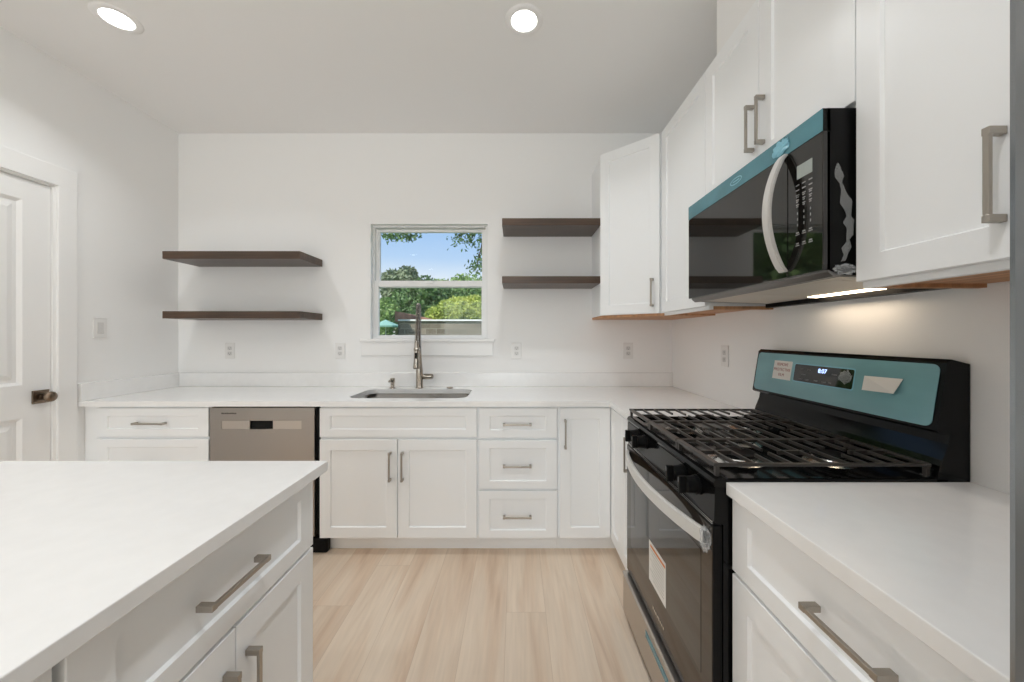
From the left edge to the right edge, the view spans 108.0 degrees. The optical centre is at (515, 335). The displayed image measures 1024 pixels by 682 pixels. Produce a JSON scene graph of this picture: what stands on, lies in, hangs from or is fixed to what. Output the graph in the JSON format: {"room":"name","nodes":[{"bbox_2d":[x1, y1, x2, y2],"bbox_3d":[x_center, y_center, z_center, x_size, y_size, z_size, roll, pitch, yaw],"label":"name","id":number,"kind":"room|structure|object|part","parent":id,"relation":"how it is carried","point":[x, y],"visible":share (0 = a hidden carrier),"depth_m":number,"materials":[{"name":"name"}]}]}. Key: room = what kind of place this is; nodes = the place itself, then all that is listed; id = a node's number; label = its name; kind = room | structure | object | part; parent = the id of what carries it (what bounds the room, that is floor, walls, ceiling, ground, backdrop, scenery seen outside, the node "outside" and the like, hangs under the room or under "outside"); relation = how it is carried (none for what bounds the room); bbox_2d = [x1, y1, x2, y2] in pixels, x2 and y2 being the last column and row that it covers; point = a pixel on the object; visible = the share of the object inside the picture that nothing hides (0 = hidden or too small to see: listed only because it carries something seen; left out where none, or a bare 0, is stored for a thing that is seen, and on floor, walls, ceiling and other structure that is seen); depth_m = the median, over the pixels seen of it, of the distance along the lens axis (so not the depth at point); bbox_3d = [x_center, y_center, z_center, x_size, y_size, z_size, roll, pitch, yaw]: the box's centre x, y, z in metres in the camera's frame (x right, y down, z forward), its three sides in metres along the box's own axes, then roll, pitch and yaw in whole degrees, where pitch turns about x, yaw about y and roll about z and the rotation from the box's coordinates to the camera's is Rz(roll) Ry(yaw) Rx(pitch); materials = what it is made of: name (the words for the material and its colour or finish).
{"room":"kitchen","nodes":[
{"label":"kitchen","id":0,"kind":"room"},
{"bbox_2d":[0,27,177,460],"bbox_3d":[-2.599,-0.119,-0.801,0.120,2.808,7.198,0,0,0],"label":"wall","id":1,"kind":"structure","parent":0,"point":[124,160],"depth_m":2.32,"materials":[{"name":"white paint"}]},
{"bbox_2d":[0,172,57,460],"bbox_3d":[-2.523,0.232,1.643,0.114,2.086,0.779,0,0,0],"label":"door","id":2,"kind":"structure","parent":1,"relation":"in","point":[26,396],"depth_m":1.93,"materials":[{"name":"white paint"}]},
{"bbox_3d":[-2.541,0.325,1.988,0.009,0.070,0.070,0,0,0],"label":"knob","id":3,"kind":"part","parent":2,"relation":"part of","materials":[{"name":"brown metal"}]},
{"bbox_3d":[-2.501,0.325,1.988,0.070,0.053,0.053,0,0,0],"label":"knob","id":4,"kind":"part","parent":2,"relation":"part of","materials":[{"name":"brown metal"}]},
{"bbox_2d":[0,145,77,460],"bbox_3d":[-2.590,0.175,1.644,0.139,2.219,0.992,0,0,0],"label":"trim","id":5,"kind":"structure","parent":1,"relation":"attached to","point":[64,182],"depth_m":2.06,"materials":[{"name":"white paint"}]},
{"bbox_2d":[93,318,106,337],"bbox_3d":[-2.534,-0.047,2.268,0.009,0.120,0.074,0,0,0],"label":"light switch","id":6,"kind":"object","parent":1,"relation":"attached to","point":[99,324],"visible":1,"depth_m":2.26,"materials":[{"name":"white plastic"}]},
{"bbox_2d":[77,373,178,400],"bbox_3d":[-2.527,0.328,2.474,0.022,0.102,0.645,0,0,0],"label":"backsplash","id":7,"kind":"structure","parent":1,"relation":"attached to","point":[109,388],"depth_m":2.39,"materials":[{"name":"white stone"}]},
{"bbox_2d":[0,0,716,132],"bbox_3d":[-0.683,-1.598,-0.796,4.012,0.150,7.508,0,0,0],"label":"ceiling","id":8,"kind":"structure","parent":0,"point":[195,66],"depth_m":2.06,"materials":[{"name":"white paint"}]},
{"bbox_2d":[88,1,143,33],"bbox_3d":[-1.915,-1.520,1.786,0.186,0.007,0.186,0,0,0],"label":"recessed light","id":9,"kind":"object","parent":8,"relation":"in","point":[121,20],"visible":1,"depth_m":1.77,"materials":[{"name":"white paint"}]},
{"bbox_2d":[505,3,542,35],"bbox_3d":[0.039,-1.520,1.797,0.186,0.007,0.186,0,0,0],"label":"recessed light","id":10,"kind":"object","parent":8,"relation":"in","point":[526,22],"visible":1,"depth_m":1.79,"materials":[{"name":"white"}]},
{"bbox_2d":[178,133,671,372],"bbox_3d":[-0.683,-0.119,2.878,4.012,2.808,0.160,0,0,0],"label":"wall","id":11,"kind":"structure","parent":0,"point":[322,196],"depth_m":2.80,"materials":[{"name":"white paint"}]},
{"bbox_2d":[225,343,234,358],"bbox_3d":[-2.149,0.113,2.794,0.074,0.120,0.008,0,0,0],"label":"wall outlet","id":12,"kind":"object","parent":11,"relation":"attached to","point":[229,347],"visible":1,"depth_m":2.79,"materials":[{"name":"white plastic"}]},
{"bbox_2d":[162,251,321,266],"bbox_3d":[-1.919,-0.545,2.651,0.928,0.052,0.291,0,0,0],"label":"floating shelf","id":13,"kind":"object","parent":11,"relation":"attached to","point":[195,258],"visible":1,"depth_m":2.53,"materials":[{"name":"brown wood"}]},
{"bbox_2d":[162,311,321,319],"bbox_3d":[-1.919,-0.141,2.651,0.928,0.049,0.291,0,0,0],"label":"floating shelf","id":14,"kind":"object","parent":11,"relation":"attached to","point":[186,315],"visible":1,"depth_m":2.51,"materials":[{"name":"brown wood"}]},
{"bbox_2d":[335,343,344,358],"bbox_3d":[-1.321,0.113,2.794,0.074,0.120,0.008,0,0,0],"label":"wall outlet","id":15,"kind":"object","parent":11,"relation":"attached to","point":[339,347],"visible":1,"depth_m":2.79,"materials":[{"name":"white plastic"}]},
{"bbox_2d":[179,373,672,386],"bbox_3d":[-0.671,0.328,2.787,3.687,0.102,0.020,0,0,0],"label":"backsplash","id":16,"kind":"structure","parent":11,"relation":"attached to","point":[185,379],"depth_m":2.78,"materials":[{"name":"white stone"}]},
{"bbox_2d":[359,226,494,355],"bbox_3d":[-0.663,-0.346,2.846,1.010,0.989,0.153,0,0,0],"label":"window","id":17,"kind":"structure","parent":11,"relation":"in","point":[380,345],"depth_m":2.84,"materials":[{"name":"white plastic"}]},
{"bbox_3d":[-0.663,0.034,2.812,1.010,0.022,0.083,0,0,0],"label":"sill","id":18,"kind":"part","parent":17,"relation":"part of","materials":[{"name":"white paint"}]},
{"bbox_3d":[-0.658,-0.203,2.861,0.850,0.439,0.028,0,0,0],"label":"sash","id":19,"kind":"part","parent":17,"relation":"part of","materials":[{"name":"white plastic"}]},
{"bbox_3d":[-0.658,-0.598,2.891,0.850,0.451,0.028,0,0,0],"label":"sash","id":20,"kind":"part","parent":17,"relation":"part of","materials":[{"name":"white plastic"}]},
{"bbox_2d":[512,343,520,358],"bbox_3d":[0.004,0.113,2.794,0.074,0.120,0.008,0,0,0],"label":"wall outlet","id":21,"kind":"object","parent":11,"relation":"attached to","point":[516,347],"visible":1,"depth_m":2.79,"materials":[{"name":"white plastic"}]},
{"bbox_2d":[502,218,599,236],"bbox_3d":[0.238,-0.769,2.651,0.664,0.048,0.291,0,0,0],"label":"floating shelf","id":22,"kind":"object","parent":11,"relation":"attached to","point":[512,227],"visible":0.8,"depth_m":2.56,"materials":[{"name":"brown wood"}]},
{"bbox_2d":[502,276,599,288],"bbox_3d":[0.238,-0.378,2.651,0.664,0.048,0.291,0,0,0],"label":"floating shelf","id":23,"kind":"object","parent":11,"relation":"attached to","point":[508,282],"visible":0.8,"depth_m":2.51,"materials":[{"name":"brown wood"}]},
{"bbox_2d":[623,343,632,358],"bbox_3d":[0.842,0.113,2.794,0.074,0.120,0.008,0,0,0],"label":"wall outlet","id":24,"kind":"object","parent":11,"relation":"attached to","point":[627,347],"visible":1,"depth_m":2.79,"materials":[{"name":"white plastic"}]},
{"bbox_2d":[592,133,703,319],"bbox_3d":[0.867,-0.663,2.502,0.610,1.087,0.591,0,0,0],"label":"upper cabinet","id":25,"kind":"object","parent":11,"relation":"attached to","point":[626,180],"visible":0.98,"depth_m":2.35,"materials":[{"name":"white paint"}]},
{"bbox_3d":[0.712,-0.669,2.348,0.396,1.067,0.019,0,0,43],"label":"door","id":26,"kind":"part","parent":25,"relation":"part of","materials":[{"name":"white paint"}]},
{"bbox_3d":[0.872,-0.127,2.502,0.598,0.015,0.589,0,0,0],"label":"panel","id":27,"kind":"part","parent":25,"relation":"part of","materials":[{"name":"brown wood"}]},
{"bbox_3d":[0.810,-0.260,2.222,0.012,0.168,0.032,0,0,43],"label":"handle","id":28,"kind":"part","parent":25,"relation":"part of","materials":[{"name":"silver metal"}]},
{"bbox_2d":[313,548,651,681],"bbox_3d":[-0.683,1.335,-0.796,4.012,0.100,7.508,0,0,0],"label":"floor","id":29,"kind":"structure","parent":0,"point":[380,614],"depth_m":1.70,"materials":[{"name":"brown wood"}]},
{"bbox_2d":[32,668,51,681],"bbox_3d":[-0.894,0.847,0.181,0.652,0.876,0.610,0,0,0],"label":"base cabinet","id":30,"kind":"object","parent":29,"relation":"on","point":[47,676],"visible":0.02,"depth_m":0.48,"materials":[{"name":"white paint"}]},
{"bbox_2d":[0,461,327,681],"bbox_3d":[-1.095,0.394,0.190,1.049,0.030,1.879,0,0,0],"label":"countertop","id":31,"kind":"structure","parent":30,"relation":"on","point":[83,544],"depth_m":0.73,"materials":[{"name":"white stone"}]},
{"bbox_2d":[85,407,210,460],"bbox_3d":[-2.163,0.847,2.468,0.747,0.876,0.659,0,0,0],"label":"base cabinet","id":32,"kind":"object","parent":29,"relation":"on","point":[124,433],"depth_m":2.17,"materials":[{"name":"white paint"}]},
{"bbox_3d":[-2.496,0.795,2.200,0.082,0.770,0.020,0,0,0],"label":"filler panel","id":33,"kind":"part","parent":32,"relation":"part of","materials":[{"name":"white wood"}]},
{"bbox_3d":[-2.126,0.509,2.154,0.180,0.012,0.032,0,0,0],"label":"handle","id":34,"kind":"part","parent":32,"relation":"part of","materials":[{"name":"silver metal"}]},
{"bbox_3d":[-2.121,0.743,2.180,0.653,0.278,0.019,0,0,0],"label":"drawer","id":35,"kind":"part","parent":32,"relation":"part of","materials":[{"name":"white paint"}]},
{"bbox_3d":[-2.121,0.505,2.180,0.653,0.166,0.019,0,0,0],"label":"drawer","id":36,"kind":"part","parent":32,"relation":"part of","materials":[{"name":"white paint"}]},
{"bbox_2d":[52,481,312,681],"bbox_3d":[-0.894,0.847,0.798,0.652,0.876,0.612,0,0,0],"label":"base cabinet","id":37,"kind":"object","parent":29,"relation":"on","point":[243,612],"visible":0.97,"depth_m":0.78,"materials":[{"name":"white paint"}]},
{"bbox_3d":[-0.610,0.902,0.646,0.019,0.554,0.300,0,0,0],"label":"door","id":38,"kind":"part","parent":37,"relation":"part of","materials":[{"name":"white paint"}]},
{"bbox_3d":[-0.584,0.780,0.766,0.032,0.168,0.012,0,0,0],"label":"handle","id":39,"kind":"part","parent":37,"relation":"part of","materials":[{"name":"silver metal"}]},
{"bbox_3d":[-0.584,0.513,0.780,0.032,0.012,0.168,0,0,0],"label":"handle","id":40,"kind":"part","parent":37,"relation":"part of","materials":[{"name":"silver metal"}]},
{"bbox_3d":[-0.584,0.780,0.830,0.032,0.168,0.012,0,0,0],"label":"handle","id":41,"kind":"part","parent":37,"relation":"part of","materials":[{"name":"silver metal"}]},
{"bbox_3d":[-0.610,0.902,0.950,0.019,0.554,0.302,0,0,0],"label":"door","id":42,"kind":"part","parent":37,"relation":"part of","materials":[{"name":"white paint"}]},
{"bbox_2d":[210,407,329,551],"bbox_3d":[-1.451,0.849,2.468,0.669,0.872,0.601,0,0,0],"label":"dishwasher","id":43,"kind":"object","parent":29,"relation":"on","point":[236,433],"visible":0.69,"depth_m":2.17,"materials":[{"name":"silver metal"}]},
{"bbox_2d":[316,407,320,534],"bbox_3d":[-1.469,0.799,2.476,0.632,0.772,0.584,0,0,0],"label":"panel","id":44,"kind":"object","parent":43,"relation":"in","point":[318,437],"depth_m":2.18,"materials":[{"name":"black plastic"}]},
{"bbox_3d":[-1.447,1.238,2.223,0.661,0.094,0.049,0,0,0],"label":"panel","id":45,"kind":"part","parent":43,"relation":"part of","materials":[{"name":"black plastic"}]},
{"bbox_2d":[320,407,478,547],"bbox_3d":[-0.687,0.847,2.468,0.926,0.876,0.659,0,0,0],"label":"base cabinet","id":46,"kind":"object","parent":29,"relation":"on","point":[395,477],"visible":0.93,"depth_m":2.18,"materials":[{"name":"white paint"}]},
{"bbox_3d":[-0.920,0.894,2.180,0.452,0.574,0.019,0,0,0],"label":"door","id":47,"kind":"part","parent":46,"relation":"part of","materials":[{"name":"white paint"}]},
{"bbox_3d":[-0.732,0.759,2.154,0.012,0.168,0.032,0,0,0],"label":"handle","id":48,"kind":"part","parent":46,"relation":"part of","materials":[{"name":"silver metal"}]},
{"bbox_3d":[-0.660,0.759,2.154,0.012,0.168,0.032,0,0,0],"label":"handle","id":49,"kind":"part","parent":46,"relation":"part of","materials":[{"name":"silver metal"}]},
{"bbox_3d":[-0.459,0.894,2.180,0.458,0.574,0.019,0,0,0],"label":"door","id":50,"kind":"part","parent":46,"relation":"part of","materials":[{"name":"white paint"}]},
{"bbox_2d":[478,407,557,547],"bbox_3d":[0.011,0.847,2.468,0.468,0.876,0.659,0,0,0],"label":"base cabinet","id":51,"kind":"object","parent":29,"relation":"on","point":[518,446],"visible":0.98,"depth_m":2.18,"materials":[{"name":"white paint"}]},
{"bbox_3d":[0.007,1.050,2.154,0.166,0.012,0.032,0,0,0],"label":"handle","id":52,"kind":"part","parent":51,"relation":"part of","materials":[{"name":"silver metal"}]},
{"bbox_3d":[0.007,0.757,2.154,0.166,0.012,0.032,0,0,0],"label":"handle","id":53,"kind":"part","parent":51,"relation":"part of","materials":[{"name":"silver metal"}]},
{"bbox_3d":[0.007,0.514,2.154,0.166,0.012,0.032,0,0,0],"label":"handle","id":54,"kind":"part","parent":51,"relation":"part of","materials":[{"name":"silver metal"}]},
{"bbox_3d":[0.012,1.044,2.180,0.455,0.274,0.019,0,0,0],"label":"drawer","id":55,"kind":"part","parent":51,"relation":"part of","materials":[{"name":"white paint"}]},
{"bbox_3d":[0.012,0.752,2.180,0.455,0.282,0.019,0,0,0],"label":"drawer","id":56,"kind":"part","parent":51,"relation":"part of","materials":[{"name":"white paint"}]},
{"bbox_3d":[0.012,0.509,2.180,0.455,0.174,0.019,0,0,0],"label":"drawer","id":57,"kind":"part","parent":51,"relation":"part of","materials":[{"name":"white paint"}]},
{"bbox_2d":[557,407,620,558],"bbox_3d":[0.709,0.847,2.380,0.926,0.876,0.835,0,0,0],"label":"base cabinet","id":58,"kind":"object","parent":29,"relation":"on","point":[589,438],"visible":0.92,"depth_m":2.17,"materials":[{"name":"white paint"}]},
{"bbox_2d":[77,387,749,418],"bbox_3d":[-0.682,0.394,2.255,3.709,0.030,1.085,0,0,0],"label":"countertop","id":59,"kind":"structure","parent":58,"relation":"on","point":[620,399],"depth_m":2.29,"materials":[{"name":"white stone"}]},
{"bbox_2d":[388,378,395,388],"bbox_3d":[-0.893,0.342,2.671,0.044,0.074,0.082,0,0,0],"label":"soap dispenser","id":60,"kind":"object","parent":59,"relation":"on","point":[392,380],"visible":1,"depth_m":2.68,"materials":[{"name":"silver metal"}]},
{"bbox_2d":[360,393,468,397],"bbox_3d":[-0.669,0.509,2.449,0.754,0.199,0.406,0,0,0],"label":"sink","id":61,"kind":"object","parent":59,"relation":"in","point":[379,395],"visible":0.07,"depth_m":2.64,"materials":[{"name":"silver metal"}]},
{"bbox_2d":[413,303,433,388],"bbox_3d":[-0.661,0.074,2.608,0.131,0.609,0.222,0,0,0],"label":"faucet","id":62,"kind":"object","parent":59,"relation":"on","point":[417,364],"visible":1,"depth_m":2.67,"materials":[{"name":"silver metal"}]},
{"bbox_3d":[-0.638,0.294,2.690,0.084,0.040,0.040,0,0,0],"label":"lever","id":63,"kind":"part","parent":62,"relation":"part of","materials":[{"name":"silver metal"}]},
{"bbox_3d":[0.286,0.570,2.154,0.012,0.168,0.032,0,0,0],"label":"handle","id":64,"kind":"part","parent":58,"relation":"part of","materials":[{"name":"silver metal"}]},
{"bbox_3d":[0.403,0.801,2.180,0.293,0.758,0.019,0,0,0],"label":"door","id":65,"kind":"part","parent":58,"relation":"part of","materials":[{"name":"white paint"}]},
{"bbox_3d":[0.563,0.801,2.066,0.019,0.758,0.204,0,0,0],"label":"door","id":66,"kind":"part","parent":58,"relation":"part of","materials":[{"name":"white paint"}]},
{"bbox_2d":[621,416,627,569],"bbox_3d":[0.847,0.847,1.837,0.651,0.876,0.248,0,0,0],"label":"base cabinet","id":67,"kind":"object","parent":29,"relation":"on","point":[624,422],"visible":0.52,"depth_m":1.90,"materials":[{"name":"white paint"}]},
{"bbox_3d":[0.537,0.577,1.804,0.032,0.168,0.012,0,0,0],"label":"handle","id":68,"kind":"part","parent":67,"relation":"part of","materials":[{"name":"silver metal"}]},
{"bbox_2d":[622,349,969,681],"bbox_3d":[0.808,0.673,1.331,0.721,1.224,0.746,0,0,0],"label":"gas range","id":69,"kind":"object","parent":29,"relation":"on","point":[678,579],"depth_m":1.14,"materials":[{"name":"black metal"}]},
{"bbox_3d":[0.484,0.419,1.560,0.053,0.054,0.054,0,0,0],"label":"knob","id":70,"kind":"part","parent":69,"relation":"part of","materials":[{"name":"black plastic"}]},
{"bbox_3d":[0.484,0.419,1.470,0.053,0.054,0.054,0,0,0],"label":"knob","id":71,"kind":"part","parent":69,"relation":"part of","materials":[{"name":"black plastic"}]},
{"bbox_3d":[0.510,1.158,1.331,0.048,0.174,0.738,0,0,0],"label":"storage drawer","id":72,"kind":"part","parent":69,"relation":"part of","materials":[{"name":"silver metal"}]},
{"bbox_2d":[651,550,663,598],"bbox_3d":[0.505,0.850,1.336,0.001,0.102,0.128,0,0,0],"label":"label","id":73,"kind":"object","parent":69,"relation":"attached to","point":[657,567],"depth_m":1.33,"materials":[{"name":"white paper"}]},
{"bbox_3d":[0.478,0.533,1.331,0.061,0.044,0.690,0,0,0],"label":"handle","id":74,"kind":"part","parent":69,"relation":"part of","materials":[{"name":"grey metal"}]},
{"bbox_3d":[0.508,0.777,1.331,0.002,0.564,0.734,0,0,0],"label":"glass","id":75,"kind":"part","parent":69,"relation":"part of","materials":[{"name":"brown glass"}]},
{"bbox_3d":[0.522,0.777,1.331,0.024,0.572,0.738,0,0,0],"label":"oven door","id":76,"kind":"part","parent":69,"relation":"part of","materials":[{"name":"black glass"}]},
{"bbox_3d":[0.522,0.440,1.331,0.025,0.095,0.746,0,0,0],"label":"control panel","id":77,"kind":"part","parent":69,"relation":"part of","materials":[{"name":"black ceramic"}]},
{"bbox_3d":[0.484,0.419,1.135,0.053,0.054,0.054,0,0,0],"label":"knob","id":78,"kind":"part","parent":69,"relation":"part of","materials":[{"name":"black plastic"}]},
{"bbox_3d":[0.680,0.372,1.510,0.139,0.018,0.139,0,0,0],"label":"burner","id":79,"kind":"part","parent":69,"relation":"part of","materials":[{"name":"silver metal"}]},
{"bbox_3d":[0.484,0.419,1.050,0.053,0.054,0.054,0,0,0],"label":"knob","id":80,"kind":"part","parent":69,"relation":"part of","materials":[{"name":"black plastic"}]},
{"bbox_3d":[0.503,0.533,0.994,0.010,0.034,0.020,0,0,0],"label":"handle mount","id":81,"kind":"part","parent":69,"relation":"part of","materials":[{"name":"silver metal"}]},
{"bbox_3d":[0.799,0.349,1.577,0.566,0.034,0.239,0,0,0],"label":"cooktop grate","id":82,"kind":"part","parent":69,"relation":"part of","materials":[{"name":"black metal"}]},
{"bbox_3d":[0.680,0.372,1.150,0.155,0.018,0.155,0,0,0],"label":"burner","id":83,"kind":"part","parent":69,"relation":"part of","materials":[{"name":"silver metal"}]},
{"bbox_3d":[0.810,0.372,1.331,0.127,0.018,0.127,0,0,0],"label":"burner","id":84,"kind":"part","parent":69,"relation":"part of","materials":[{"name":"black metal"}]},
{"bbox_3d":[0.950,0.372,1.530,0.145,0.018,0.145,0,0,0],"label":"burner","id":85,"kind":"part","parent":69,"relation":"part of","materials":[{"name":"black metal"}]},
{"bbox_3d":[0.799,0.349,1.327,0.566,0.034,0.251,0,0,0],"label":"cooktop grate","id":86,"kind":"part","parent":69,"relation":"part of","materials":[{"name":"black metal"}]},
{"bbox_2d":[627,416,947,487],"bbox_3d":[0.812,0.379,1.331,0.606,0.026,0.746,0,0,0],"label":"cooktop","id":87,"kind":"object","parent":69,"relation":"in","point":[701,471],"depth_m":1.10,"materials":[{"name":"black metal"}]},
{"bbox_3d":[0.799,0.349,1.083,0.566,0.034,0.230,0,0,0],"label":"cooktop grate","id":88,"kind":"part","parent":69,"relation":"part of","materials":[{"name":"black metal"}]},
{"bbox_3d":[0.950,0.372,1.130,0.131,0.018,0.131,0,0,0],"label":"burner","id":89,"kind":"part","parent":69,"relation":"part of","materials":[{"name":"black metal"}]},
{"bbox_2d":[733,500,974,681],"bbox_3d":[0.847,0.847,0.623,0.651,0.876,0.665,0,0,0],"label":"base cabinet","id":90,"kind":"object","parent":29,"relation":"on","point":[794,620],"visible":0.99,"depth_m":0.72,"materials":[{"name":"white paint"}]},
{"bbox_3d":[0.563,0.893,0.788,0.019,0.572,0.328,0,0,0],"label":"door","id":91,"kind":"part","parent":90,"relation":"part of","materials":[{"name":"white paint"}]},
{"bbox_3d":[0.537,0.497,0.613,0.032,0.012,0.151,0,0,0],"label":"handle","id":92,"kind":"part","parent":90,"relation":"part of","materials":[{"name":"silver metal"}]},
{"bbox_2d":[726,482,1009,681],"bbox_3d":[0.856,0.392,0.623,0.632,0.032,0.669,0,0,0],"label":"countertop","id":93,"kind":"structure","parent":90,"relation":"on","point":[932,557],"depth_m":0.67,"materials":[{"name":"white stone"}]},
{"bbox_2d":[1010,0,1023,681],"bbox_3d":[0.731,0.380,-0.183,0.845,1.750,0.910,0,0,0],"label":"refrigerator","id":94,"kind":"object","parent":29,"relation":"on","point":[1016,6],"visible":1,"depth_m":0.27,"materials":[{"name":"silver metal"}]},
{"bbox_2d":[672,281,1009,493],"bbox_3d":[1.233,-0.119,-0.801,0.120,2.808,7.198,0,0,0],"label":"wall","id":95,"kind":"structure","parent":0,"point":[971,326],"depth_m":1.17,"materials":[{"name":"white paint"}]},
{"bbox_2d":[662,73,772,315],"bbox_3d":[1.016,-0.663,1.950,0.312,1.087,0.511,0,0,0],"label":"upper cabinet","id":96,"kind":"object","parent":95,"relation":"attached to","point":[683,137],"visible":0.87,"depth_m":1.94,"materials":[{"name":"white paint"}]},
{"bbox_3d":[0.870,-0.669,1.946,0.019,1.067,0.501,0,0,0],"label":"door","id":97,"kind":"part","parent":96,"relation":"part of","materials":[{"name":"white paint"}]},
{"bbox_3d":[1.036,-0.127,1.950,0.272,0.015,0.511,0,0,0],"label":"panel","id":98,"kind":"part","parent":96,"relation":"part of","materials":[{"name":"brown wood"}]},
{"bbox_2d":[721,345,728,366],"bbox_3d":[1.169,0.113,2.085,0.008,0.120,0.074,0,0,0],"label":"wall outlet","id":99,"kind":"object","parent":95,"relation":"attached to","point":[724,348],"visible":1,"depth_m":2.07,"materials":[{"name":"white plastic"}]},
{"bbox_2d":[705,0,855,194],"bbox_3d":[1.000,-0.897,1.319,0.344,0.620,0.748,0,0,0],"label":"upper cabinet","id":100,"kind":"object","parent":95,"relation":"attached to","point":[785,62],"visible":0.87,"depth_m":1.25,"materials":[{"name":"white paint"}]},
{"bbox_3d":[0.870,-0.900,1.506,0.019,0.606,0.371,0,0,0],"label":"door","id":101,"kind":"part","parent":100,"relation":"part of","materials":[{"name":"white paint"}]},
{"bbox_2d":[717,0,755,53],"bbox_3d":[1.028,-1.364,1.294,0.289,0.318,0.687,0,0,0],"label":"trim","id":102,"kind":"structure","parent":100,"relation":"on","point":[730,13],"depth_m":1.55,"materials":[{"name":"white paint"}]},
{"bbox_3d":[0.844,-0.749,1.348,0.032,0.168,0.012,0,0,0],"label":"handle","id":103,"kind":"part","parent":100,"relation":"part of","materials":[{"name":"silver metal"}]},
{"bbox_3d":[0.844,-0.749,1.290,0.032,0.168,0.012,0,0,0],"label":"handle","id":104,"kind":"part","parent":100,"relation":"part of","materials":[{"name":"silver metal"}]},
{"bbox_3d":[0.870,-0.900,1.132,0.019,0.606,0.371,0,0,0],"label":"door","id":105,"kind":"part","parent":100,"relation":"part of","materials":[{"name":"white paint"}]},
{"bbox_2d":[689,108,951,307],"bbox_3d":[0.948,-0.355,1.317,0.446,0.457,0.750,0,0,0],"label":"microwave","id":106,"kind":"object","parent":100,"relation":"attached to","point":[780,231],"visible":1,"depth_m":1.09,"materials":[{"name":"black plastic"}]},
{"bbox_3d":[0.795,-0.346,1.384,0.020,0.356,0.616,0,0,0],"label":"door","id":107,"kind":"part","parent":106,"relation":"part of","materials":[{"name":"black glass"}]},
{"bbox_3d":[0.755,-0.355,1.085,0.060,0.340,0.030,0,0,0],"label":"handle","id":108,"kind":"part","parent":106,"relation":"part of","materials":[{"name":"grey metal"}]},
{"bbox_3d":[0.988,-0.149,1.322,0.285,0.011,0.700,0,0,0],"label":"plate","id":109,"kind":"part","parent":106,"relation":"part of","materials":[{"name":"silver metal"}]},
{"bbox_3d":[0.795,-0.346,1.013,0.020,0.356,0.122,0,0,0],"label":"control panel","id":110,"kind":"part","parent":106,"relation":"part of","materials":[{"name":"black glass"}]},
{"bbox_3d":[1.153,-0.135,1.322,0.036,0.016,0.740,0,0,0],"label":"rail","id":111,"kind":"part","parent":106,"relation":"part of","materials":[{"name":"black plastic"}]},
{"bbox_2d":[856,0,1009,287],"bbox_3d":[1.000,-0.663,0.614,0.344,1.087,0.660,0,0,0],"label":"upper cabinet","id":112,"kind":"object","parent":95,"relation":"attached to","point":[933,76],"visible":1,"depth_m":0.78,"materials":[{"name":"white paint"}]},
{"bbox_3d":[1.036,-0.127,0.614,0.272,0.015,0.660,0,0,0],"label":"panel","id":113,"kind":"part","parent":112,"relation":"part of","materials":[{"name":"brown wood"}]},
{"bbox_3d":[0.844,-0.284,0.656,0.032,0.168,0.012,0,0,0],"label":"handle","id":114,"kind":"part","parent":112,"relation":"part of","materials":[{"name":"silver metal"}]},
{"label":"outside","id":115,"kind":"structure","parent":0,"visible":0},
{"bbox_3d":[-10.000,1.585,46.649,100.000,0.100,86.702,0,0,0],"label":"ground","id":116,"kind":"structure","parent":115,"visible":0},
{"bbox_2d":[380,320,397,334],"bbox_3d":[-8.750,0.225,25.000,1.755,2.620,1.755,0,0,22],"label":"patio umbrella","id":117,"kind":"object","parent":116,"relation":"on","point":[385,323],"visible":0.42,"depth_m":24.51,"materials":[{"name":"teal fabric"}]},
{"bbox_2d":[380,297,400,334],"bbox_3d":[-9.945,-0.722,28.005,2.633,4.519,2.119,0,0,0],"label":"shade tree","id":118,"kind":"object","parent":116,"relation":"on","point":[388,307],"visible":0.44,"depth_m":27.45,"materials":[{"name":"green plant"}]},
{"bbox_2d":[380,265,418,334],"bbox_3d":[-11.195,-2.683,35.987,4.099,8.439,3.992,0,0,-31],"label":"shade tree","id":119,"kind":"object","parent":116,"relation":"on","point":[406,273],"visible":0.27,"depth_m":35.28,"materials":[{"name":"green plant"}]},
{"bbox_2d":[395,311,429,334],"bbox_3d":[-3.975,0.260,16.500,1.950,2.550,2.600,0,0,0],"label":"garden shed","id":120,"kind":"object","parent":116,"relation":"on","point":[398,315],"visible":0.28,"depth_m":15.20,"materials":[{"name":"brown"}]},
{"bbox_2d":[389,275,451,316],"bbox_3d":[-8.186,-1.938,33.141,6.066,6.949,3.591,0,0,-18],"label":"shade tree","id":121,"kind":"object","parent":116,"relation":"on","point":[407,299],"visible":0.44,"depth_m":32.15,"materials":[{"name":"green plant"}]},
{"bbox_2d":[381,233,481,280],"bbox_3d":[-0.497,-0.271,5.516,3.070,3.616,0.445,0,0,0],"label":"tree","id":122,"kind":"object","parent":116,"relation":"on","point":[391,236],"visible":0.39,"depth_m":5.49,"materials":[{"name":"green plant"}]},
{"bbox_2d":[398,319,481,334],"bbox_3d":[-0.685,0.460,14.125,7.470,2.150,0.410,0,0,0],"label":"wall","id":123,"kind":"structure","parent":116,"relation":"on","point":[407,326],"depth_m":14.00,"materials":[{"name":"white"}]},
{"bbox_2d":[423,294,481,318],"bbox_3d":[-3.101,-0.362,19.969,3.740,3.802,2.381,0,0,10],"label":"shade tree","id":124,"kind":"object","parent":116,"relation":"on","point":[462,307],"visible":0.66,"depth_m":19.34,"materials":[{"name":"green plant"}]},
{"bbox_2d":[437,288,481,297],"bbox_3d":[-6.197,-2.099,39.005,7.130,7.273,4.326,0,0,0],"label":"shade tree","id":125,"kind":"object","parent":116,"relation":"on","point":[450,291],"visible":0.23,"depth_m":38.25,"materials":[{"name":"green plant"}]},
{"bbox_2d":[437,272,481,291],"bbox_3d":[-6.513,-3.360,47.951,10.488,9.793,5.659,0,0,0],"label":"shade tree","id":126,"kind":"object","parent":116,"relation":"on","point":[466,278],"visible":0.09,"depth_m":47.24,"materials":[{"name":"green plant"}]}
]}

